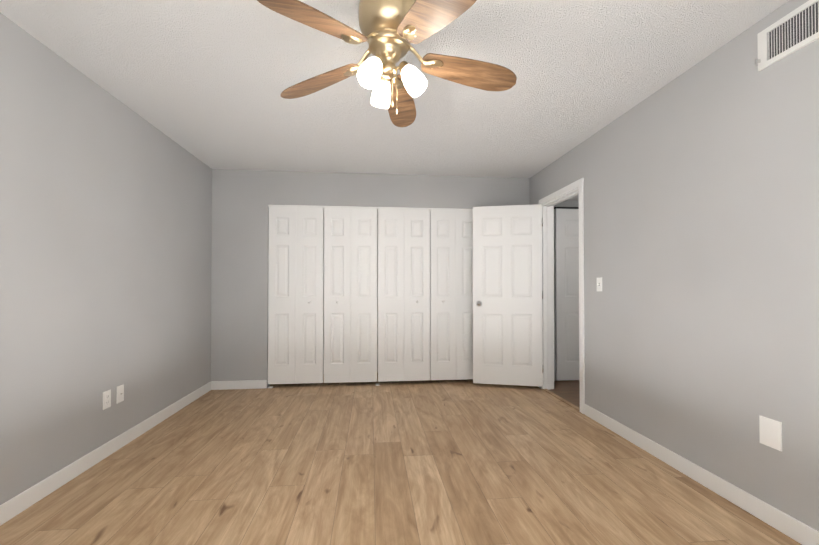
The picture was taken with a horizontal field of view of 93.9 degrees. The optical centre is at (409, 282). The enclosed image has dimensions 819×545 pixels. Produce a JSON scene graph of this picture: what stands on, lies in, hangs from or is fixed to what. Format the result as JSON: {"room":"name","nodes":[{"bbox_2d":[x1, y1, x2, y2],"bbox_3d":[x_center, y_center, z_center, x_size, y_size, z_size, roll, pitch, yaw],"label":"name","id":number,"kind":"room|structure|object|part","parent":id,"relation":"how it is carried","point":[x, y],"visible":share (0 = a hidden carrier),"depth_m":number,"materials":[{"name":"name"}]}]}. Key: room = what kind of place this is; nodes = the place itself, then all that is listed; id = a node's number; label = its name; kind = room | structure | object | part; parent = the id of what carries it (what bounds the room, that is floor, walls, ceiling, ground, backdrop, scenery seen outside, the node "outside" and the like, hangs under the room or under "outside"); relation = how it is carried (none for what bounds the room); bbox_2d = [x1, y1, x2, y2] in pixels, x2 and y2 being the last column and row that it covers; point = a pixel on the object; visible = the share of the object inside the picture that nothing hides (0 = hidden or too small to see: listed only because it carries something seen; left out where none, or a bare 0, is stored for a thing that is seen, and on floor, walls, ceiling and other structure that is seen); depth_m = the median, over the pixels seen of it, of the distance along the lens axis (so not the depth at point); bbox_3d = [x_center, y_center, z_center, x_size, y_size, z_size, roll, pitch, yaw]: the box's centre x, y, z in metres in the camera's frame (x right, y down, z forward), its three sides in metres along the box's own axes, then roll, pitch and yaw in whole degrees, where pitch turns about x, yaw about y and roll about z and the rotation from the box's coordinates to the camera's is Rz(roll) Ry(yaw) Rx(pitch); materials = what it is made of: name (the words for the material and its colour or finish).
{"room":"empty bedroom","nodes":[
{"label":"empty bedroom","id":0,"kind":"room"},
{"bbox_2d":[0,13,211,504],"bbox_3d":[-2.029,-0.066,1.784,0.120,2.470,5.240,0,-1,-6],"label":"wall","id":1,"kind":"structure","parent":0,"point":[105,233],"depth_m":2.39,"materials":[{"name":"grey paint"}]},
{"bbox_2d":[0,381,211,525],"bbox_3d":[-1.961,1.121,1.776,0.017,0.095,5.000,0,-1,-6],"label":"baseboard","id":2,"kind":"structure","parent":1,"relation":"attached to","point":[19,503],"depth_m":2.38,"materials":[{"name":"white wood"}]},
{"bbox_2d":[103,389,110,409],"bbox_3d":[-2.045,0.793,2.585,0.008,0.117,0.072,0,-1,-6],"label":"electrical outlet","id":3,"kind":"object","parent":1,"relation":"attached to","point":[106,399],"visible":1,"depth_m":2.58,"materials":[{"name":"white plastic"}]},
{"bbox_2d":[116,384,123,403],"bbox_3d":[-2.057,0.795,2.723,0.014,0.117,0.072,0,-1,-6],"label":"electrical outlet","id":4,"kind":"object","parent":1,"relation":"attached to","point":[120,394],"visible":1,"depth_m":2.72,"materials":[{"name":"white plastic"}]},
{"bbox_2d":[323,209,377,373],"bbox_3d":[-0.413,-0.029,4.870,3.168,2.470,0.580,0,-1,-6],"label":"wall","id":5,"kind":"structure","parent":0,"point":[377,303],"depth_m":5.11,"materials":[{"name":"grey paint"}]},
{"bbox_2d":[0,0,788,177],"bbox_3d":[-0.128,-1.349,1.990,3.940,0.100,5.240,0,-1,-6],"label":"ceiling","id":6,"kind":"structure","parent":0,"point":[207,82],"depth_m":2.36,"materials":[{"name":"white paint"}]},
{"bbox_2d":[257,0,516,126],"bbox_3d":[-0.070,-1.038,1.778,1.220,0.527,1.244,0,-1,-6],"label":"ceiling fan","id":7,"kind":"object","parent":6,"relation":"hanging from","point":[390,47],"depth_m":1.71,"materials":[{"name":"brown wood"}]},
{"bbox_3d":[-0.363,-1.012,1.473,0.154,0.080,0.475,-1,-1,42],"label":"fan blade","id":8,"kind":"part","parent":7,"relation":"part of","materials":[{"name":"brown wood"}]},
{"bbox_3d":[-0.453,-1.007,1.928,0.474,0.080,0.154,0,-1,24],"label":"fan blade","id":9,"kind":"part","parent":7,"relation":"part of","materials":[{"name":"brown wood"}]},
{"bbox_2d":[357,57,426,108],"bbox_3d":[-0.081,-0.919,1.780,0.315,0.140,0.315,0,-1,-6],"label":"shades","id":10,"kind":"object","parent":7,"relation":"attached to","point":[369,73],"visible":0.94,"depth_m":1.71,"materials":[{"name":"white glass"}]},
{"bbox_3d":[-0.049,-1.004,2.155,0.154,0.080,0.475,0,-1,6],"label":"fan blade","id":11,"kind":"part","parent":7,"relation":"part of","materials":[{"name":"brown wood"}]},
{"bbox_3d":[0.097,-1.013,1.419,0.154,0.080,0.476,0,-1,-30],"label":"fan blade","id":12,"kind":"part","parent":7,"relation":"part of","materials":[{"name":"brown wood"}]},
{"bbox_3d":[0.292,-1.008,1.840,0.475,0.080,0.153,0,-1,-12],"label":"fan blade","id":13,"kind":"part","parent":7,"relation":"part of","materials":[{"name":"brown wood"}]},
{"bbox_2d":[211,169,578,387],"bbox_3d":[0.308,-0.033,4.591,5.090,2.470,0.120,0,-1,-6],"label":"wall","id":14,"kind":"structure","parent":0,"point":[242,200],"depth_m":4.33,"materials":[{"name":"grey paint"}]},
{"bbox_2d":[212,380,266,389],"bbox_3d":[-1.901,1.151,4.289,0.577,0.095,0.013,0,-1,-6],"label":"baseboard","id":15,"kind":"structure","parent":14,"relation":"attached to","point":[245,384],"depth_m":4.28,"materials":[{"name":"white wood"}]},
{"bbox_2d":[268,207,295,383],"bbox_3d":[-1.455,0.142,4.377,0.305,2.032,0.030,0,-1,-6],"label":"closet door","id":16,"kind":"structure","parent":14,"relation":"in","point":[282,302],"depth_m":4.36,"materials":[{"name":"white paint"}]},
{"bbox_2d":[296,207,323,383],"bbox_3d":[-1.147,0.142,4.385,0.305,2.032,0.074,0,-1,-6],"label":"closet door","id":17,"kind":"structure","parent":14,"relation":"in","point":[309,282],"depth_m":4.39,"materials":[{"name":"white paint"}]},
{"bbox_2d":[324,208,350,382],"bbox_3d":[-0.835,0.142,4.417,0.305,2.032,0.074,0,-1,-6],"label":"closet door","id":18,"kind":"structure","parent":14,"relation":"in","point":[337,295],"depth_m":4.43,"materials":[{"name":"white paint"}]},
{"bbox_2d":[351,208,376,381],"bbox_3d":[-0.531,0.143,4.469,0.305,2.032,0.030,0,-1,-6],"label":"closet door","id":19,"kind":"structure","parent":14,"relation":"in","point":[363,294],"depth_m":4.46,"materials":[{"name":"white paint"}]},
{"bbox_2d":[268,205,472,388],"bbox_3d":[-0.374,0.159,4.479,2.484,2.084,0.062,0,-1,-6],"label":"trim","id":20,"kind":"structure","parent":14,"relation":"attached to","point":[366,208],"depth_m":4.46,"materials":[{"name":"white"}]},
{"bbox_2d":[378,209,403,381],"bbox_3d":[-0.218,0.143,4.501,0.305,2.032,0.030,0,-1,-6],"label":"closet door","id":21,"kind":"structure","parent":14,"relation":"in","point":[390,294],"depth_m":4.49,"materials":[{"name":"white paint"}]},
{"bbox_2d":[404,209,429,380],"bbox_3d":[0.090,0.143,4.510,0.305,2.032,0.074,0,-1,-6],"label":"closet door","id":22,"kind":"structure","parent":14,"relation":"in","point":[416,295],"depth_m":4.52,"materials":[{"name":"white paint"}]},
{"bbox_2d":[430,210,455,379],"bbox_3d":[0.403,0.144,4.541,0.305,2.032,0.074,0,-1,-6],"label":"closet door","id":23,"kind":"structure","parent":14,"relation":"in","point":[442,294],"depth_m":4.55,"materials":[{"name":"white paint"}]},
{"bbox_2d":[456,210,472,379],"bbox_3d":[0.707,0.144,4.594,0.305,2.032,0.030,0,-1,-6],"label":"closet door","id":24,"kind":"structure","parent":14,"relation":"in","point":[464,294],"depth_m":4.58,"materials":[{"name":"white paint"}]},
{"bbox_2d":[0,373,801,544],"bbox_3d":[0.475,1.225,2.311,5.210,0.100,5.820,0,-1,-6],"label":"floor","id":25,"kind":"structure","parent":0,"point":[449,462],"depth_m":2.25,"materials":[{"name":"brown wood"}]},
{"bbox_2d":[566,195,578,200],"bbox_3d":[2.345,-1.202,3.437,1.270,0.360,2.850,0,-1,-6],"label":"ceiling","id":26,"kind":"structure","parent":0,"point":[575,198],"depth_m":4.65,"materials":[{"name":"grey paint"}]},
{"bbox_2d":[529,0,818,530],"bbox_3d":[1.778,-0.062,2.106,0.120,2.470,5.120,0,-1,-6],"label":"wall","id":27,"kind":"structure","parent":0,"point":[701,256],"depth_m":2.14,"materials":[{"name":"grey paint"}]},
{"bbox_2d":[473,204,542,386],"bbox_3d":[1.114,0.144,4.355,0.774,2.035,0.157,0,-1,11],"label":"room door","id":28,"kind":"structure","parent":27,"relation":"in","point":[507,294],"depth_m":4.34,"materials":[{"name":"white paint"}]},
{"bbox_2d":[543,389,579,410],"bbox_3d":[1.548,1.191,3.899,0.046,0.007,0.749,0,-1,-6],"label":"trim","id":29,"kind":"structure","parent":27,"relation":"attached to","point":[563,400],"depth_m":3.87,"materials":[{"name":"brown wood"}]},
{"bbox_2d":[539,178,584,413],"bbox_3d":[1.596,0.126,3.917,0.152,2.137,0.909,0,-1,-6],"label":"door frame","id":30,"kind":"structure","parent":27,"relation":"attached to","point":[559,196],"depth_m":4.27,"materials":[{"name":"white wood"}]},
{"bbox_2d":[597,277,601,290],"bbox_3d":[1.596,0.019,3.225,0.019,0.117,0.072,0,-1,-6],"label":"light switch","id":31,"kind":"object","parent":27,"relation":"attached to","point":[599,284],"visible":1,"depth_m":3.22,"materials":[{"name":"white plastic"}]},
{"bbox_2d":[585,404,818,544],"bbox_3d":[1.764,1.118,1.544,0.017,0.095,3.795,0,-1,-6],"label":"baseboard","id":32,"kind":"structure","parent":27,"relation":"attached to","point":[789,526],"depth_m":2.10,"materials":[{"name":"white wood"}]},
{"bbox_2d":[759,415,781,450],"bbox_3d":[1.740,0.727,1.843,0.007,0.135,0.100,0,-1,-6],"label":"outlet","id":33,"kind":"object","parent":27,"relation":"attached to","point":[770,430],"visible":1,"depth_m":1.84,"materials":[{"name":"white plastic"}]},
{"bbox_2d":[755,0,818,70],"bbox_3d":[1.746,-1.143,1.670,0.034,0.185,0.455,0,-1,-6],"label":"air vent","id":34,"kind":"object","parent":27,"relation":"in","point":[796,29],"visible":1,"depth_m":1.76,"materials":[{"name":"white metal"}]},
{"bbox_3d":[2.356,-0.048,3.304,1.270,2.470,2.850,0,-1,-6],"label":"wall","id":35,"kind":"structure","parent":0,"visible":0},
{"bbox_2d":[554,207,578,208],"bbox_3d":[2.163,-0.909,4.706,0.787,0.019,0.042,0,-1,-6],"label":"door frame","id":36,"kind":"structure","parent":35,"relation":"attached to","point":[566,207],"depth_m":4.66,"materials":[{"name":"black"}]},
{"bbox_2d":[555,209,579,379],"bbox_3d":[2.164,0.146,4.670,0.760,2.085,0.079,0,-1,-6],"label":"hall door","id":37,"kind":"structure","parent":35,"relation":"in","point":[567,289],"depth_m":4.65,"materials":[{"name":"white paint"}]}
]}

